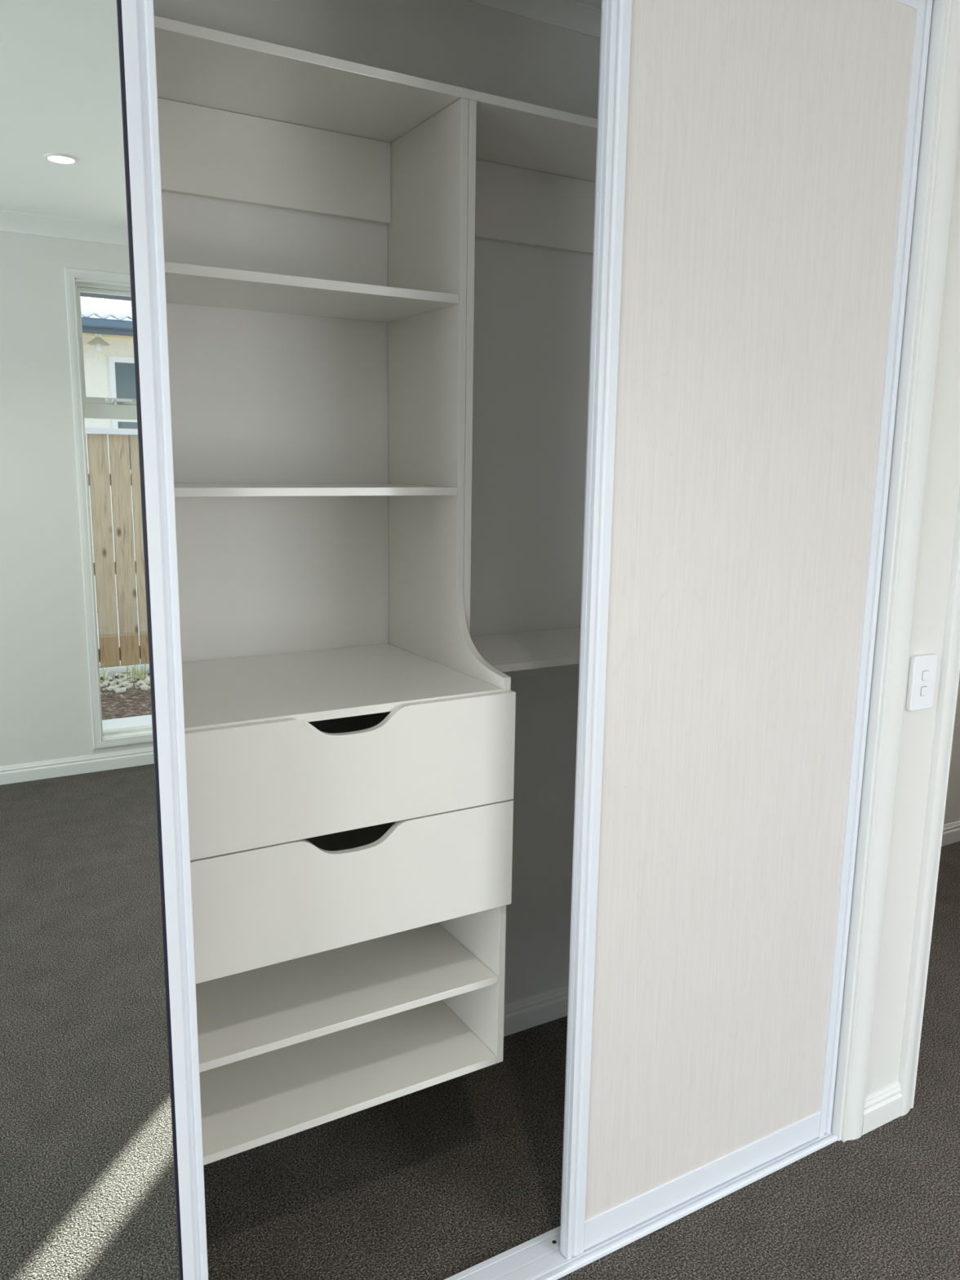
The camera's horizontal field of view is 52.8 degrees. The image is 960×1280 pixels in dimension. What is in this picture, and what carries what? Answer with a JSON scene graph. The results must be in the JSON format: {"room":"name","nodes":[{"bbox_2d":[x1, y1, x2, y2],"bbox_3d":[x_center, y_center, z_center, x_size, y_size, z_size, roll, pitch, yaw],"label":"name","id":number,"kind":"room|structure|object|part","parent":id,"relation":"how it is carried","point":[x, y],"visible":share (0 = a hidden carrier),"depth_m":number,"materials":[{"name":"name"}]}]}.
{"room":"bedroom","nodes":[
{"label":"bedroom","id":0,"kind":"room"},
{"bbox_2d":[153,0,599,1004],"bbox_3d":[-0.479,-0.138,2.078,2.360,2.500,0.090,-5,12,-30],"label":"wall","id":1,"kind":"structure","parent":0,"point":[257,397],"depth_m":2.09,"materials":[{"name":"white paint"}]},
{"bbox_2d":[164,97,515,1165],"bbox_3d":[-0.350,-0.068,1.807,0.668,1.827,0.519,-5,12,-30],"label":"closet shelving unit","id":2,"kind":"object","parent":1,"relation":"attached to","point":[351,809],"visible":0.7,"depth_m":1.79,"materials":[{"name":"white laminate"}]},
{"bbox_2d":[164,262,458,322],"bbox_3d":[-0.393,-0.640,1.789,0.635,0.016,0.317,-5,12,-30],"label":"shelf","id":3,"kind":"object","parent":2,"relation":"attached to","point":[185,284],"depth_m":1.77,"materials":[{"name":"white plastic"}]},
{"bbox_2d":[173,482,457,497],"bbox_3d":[-0.398,-0.290,1.855,0.635,0.015,0.317,-5,12,-30],"label":"shelf","id":4,"kind":"object","parent":2,"relation":"attached to","point":[181,489],"depth_m":1.78,"materials":[{"name":"white plastic"}]},
{"bbox_2d":[182,644,503,731],"bbox_3d":[-0.357,0.082,1.843,0.635,0.016,0.501,-5,12,-30],"label":"shelf","id":5,"kind":"object","parent":2,"relation":"attached to","point":[317,685],"depth_m":1.80,"materials":[{"name":"white plastic"}]},
{"bbox_2d":[195,922,497,1072],"bbox_3d":[-0.366,0.650,1.948,0.635,0.015,0.500,-5,12,-30],"label":"shelf","id":6,"kind":"object","parent":2,"relation":"attached to","point":[242,1015],"depth_m":1.84,"materials":[{"name":"white plastic"}]},
{"bbox_2d":[199,1000,496,1165],"bbox_3d":[-0.368,0.821,1.980,0.635,0.015,0.501,-5,12,-30],"label":"shelf","id":7,"kind":"object","parent":2,"relation":"attached to","point":[255,1101],"depth_m":1.86,"materials":[{"name":"white plastic"}]},
{"bbox_3d":[-0.227,0.223,1.641,0.667,0.207,0.017,-5,12,-30],"label":"drawer","id":8,"kind":"part","parent":2,"relation":"part of","materials":[{"name":"white plastic"}]},
{"bbox_3d":[-0.230,0.430,1.679,0.667,0.208,0.017,-5,12,-30],"label":"drawer","id":9,"kind":"part","parent":2,"relation":"part of","materials":[{"name":"white plastic"}]},
{"bbox_3d":[-0.073,-0.095,1.976,0.015,1.827,0.501,-5,12,-30],"label":"panel","id":10,"kind":"part","parent":2,"relation":"part of","materials":[{"name":"white plastic"}]},
{"bbox_2d":[154,15,597,254],"bbox_3d":[-0.364,-0.917,1.754,2.175,0.174,0.319,-5,12,-30],"label":"shelf","id":11,"kind":"object","parent":1,"relation":"attached to","point":[242,119],"visible":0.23,"depth_m":1.87,"materials":[{"name":"white laminate"}]},
{"bbox_3d":[-0.465,-0.931,1.868,0.635,0.156,0.018,-5,12,-30],"label":"fixing rail","id":12,"kind":"part","parent":11,"relation":"part of","materials":[{"name":"white plastic"}]},
{"bbox_3d":[0.168,-0.989,2.233,0.767,0.156,0.018,-5,12,-30],"label":"fixing rail","id":13,"kind":"part","parent":11,"relation":"part of","materials":[{"name":"white plastic"}]},
{"bbox_2d":[463,99,580,682],"bbox_3d":[0.230,-0.460,2.195,0.783,1.182,0.319,-5,12,-30],"label":"shelf","id":14,"kind":"object","parent":1,"relation":"attached to","point":[527,655],"visible":0.17,"depth_m":2.03,"materials":[{"name":"white laminate"}]},
{"bbox_3d":[-0.100,-0.489,1.993,0.016,1.060,0.318,-5,12,-30],"label":"upright panel","id":15,"kind":"part","parent":14,"relation":"part of","materials":[{"name":"white plastic"}]},
{"bbox_3d":[0.146,0.045,2.422,0.783,0.106,0.016,-5,12,-30],"label":"fixing rail","id":16,"kind":"part","parent":14,"relation":"part of","materials":[{"name":"white plastic"}]},
{"bbox_2d":[466,0,600,38],"bbox_3d":[-0.428,-1.337,1.797,2.180,0.038,0.044,-5,12,-30],"label":"trim","id":17,"kind":"structure","parent":1,"relation":"attached to","point":[569,15],"depth_m":2.15,"materials":[{"name":"white paint"}]},
{"bbox_2d":[503,984,568,1036],"bbox_3d":[-0.470,1.059,2.255,2.180,0.083,0.014,-5,12,-30],"label":"baseboard","id":18,"kind":"structure","parent":1,"relation":"attached to","point":[541,1008],"depth_m":2.61,"materials":[{"name":"white paint"}]},
{"bbox_2d":[203,840,959,1279],"bbox_3d":[0.801,1.424,0.748,7.300,0.050,4.719,-5,12,-30],"label":"floor","id":19,"kind":"structure","parent":0,"point":[438,1181],"depth_m":2.02,"materials":[{"name":"carpet"}]},
{"bbox_2d":[444,1131,837,1279],"bbox_3d":[-0.138,1.203,1.694,2.135,0.010,0.098,-5,12,-30],"label":"floor track","id":20,"kind":"object","parent":19,"relation":"on","point":[540,1257],"visible":0.53,"depth_m":1.87,"materials":[{"name":"white metal"}]},
{"bbox_2d":[0,0,208,1279],"bbox_3d":[-0.718,0.096,1.115,0.731,2.360,0.035,-5,12,-30],"label":"sliding door","id":21,"kind":"structure","parent":20,"relation":"on","point":[102,1171],"depth_m":1.22,"materials":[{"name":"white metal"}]},
{"bbox_2d":[560,0,932,1260],"bbox_3d":[0.489,-0.016,1.812,0.729,2.360,0.035,-5,12,-30],"label":"sliding door","id":22,"kind":"structure","parent":20,"relation":"on","point":[757,161],"depth_m":1.76,"materials":[{"name":"white"}]},
{"bbox_3d":[0.473,1.110,2.018,0.653,0.062,0.029,-5,12,-30],"label":"rail","id":23,"kind":"part","parent":22,"relation":"part of","materials":[{"name":"white metal"}]},
{"bbox_3d":[0.506,-1.148,1.599,0.653,0.053,0.029,-5,12,-30],"label":"rail","id":24,"kind":"part","parent":22,"relation":"part of","materials":[{"name":"white"}]},
{"bbox_2d":[570,0,601,9],"bbox_3d":[0.837,-1.098,0.280,7.300,0.080,4.719,-5,12,-30],"label":"ceiling","id":25,"kind":"structure","parent":0,"point":[597,4],"depth_m":2.14,"materials":[{"name":"white paint"}]},
{"bbox_2d":[865,125,959,1096],"bbox_3d":[-0.319,-0.002,1.359,6.000,2.500,0.110,-5,12,-30],"label":"wall","id":26,"kind":"structure","parent":0,"point":[942,481],"depth_m":2.07,"materials":[{"name":"white paint"}]},
{"bbox_2d":[862,1081,902,1135],"bbox_3d":[0.933,1.082,2.239,0.149,0.083,0.014,-5,12,-30],"label":"baseboard","id":27,"kind":"structure","parent":26,"relation":"attached to","point":[884,1105],"depth_m":2.23,"materials":[{"name":"white paint"}]},
{"bbox_2d":[831,0,946,1141],"bbox_3d":[-0.121,0.024,1.481,2.179,2.409,0.112,-5,12,-30],"label":"trim","id":28,"kind":"structure","parent":26,"relation":"attached to","point":[939,6],"depth_m":1.94,"materials":[{"name":"white paint"}]},
{"bbox_2d":[840,0,959,1142],"bbox_3d":[-0.093,0.016,1.422,2.266,2.448,0.016,-5,12,-30],"label":"trim","id":29,"kind":"structure","parent":26,"relation":"attached to","point":[947,125],"depth_m":1.95,"materials":[{"name":"white paint"}]},
{"bbox_2d":[905,653,937,711],"bbox_3d":[0.938,0.090,2.049,0.076,0.117,0.015,-5,12,-30],"label":"light switch","id":30,"kind":"object","parent":26,"relation":"attached to","point":[922,668],"visible":1,"depth_m":2.04,"materials":[{"name":"white plastic"}]},
{"bbox_2d":[897,488,959,1115],"bbox_3d":[1.375,0.057,2.367,0.936,2.063,0.128,-5,12,-30],"label":"door frame","id":31,"kind":"structure","parent":26,"relation":"in","point":[950,664],"depth_m":2.15,"materials":[{"name":"white paint"}]},
{"bbox_2d":[943,675,959,824],"bbox_3d":[1.614,-0.387,3.581,2.790,2.500,0.095,-5,12,-30],"label":"wall","id":32,"kind":"structure","parent":0,"point":[952,814],"depth_m":3.88,"materials":[{"name":"white paint"}]},
{"bbox_2d":[941,820,959,846],"bbox_3d":[1.581,0.815,3.730,2.690,0.083,0.014,-5,12,-30],"label":"baseboard","id":33,"kind":"structure","parent":32,"relation":"attached to","point":[951,831],"depth_m":3.91,"materials":[{"name":"white paint"}]}
]}

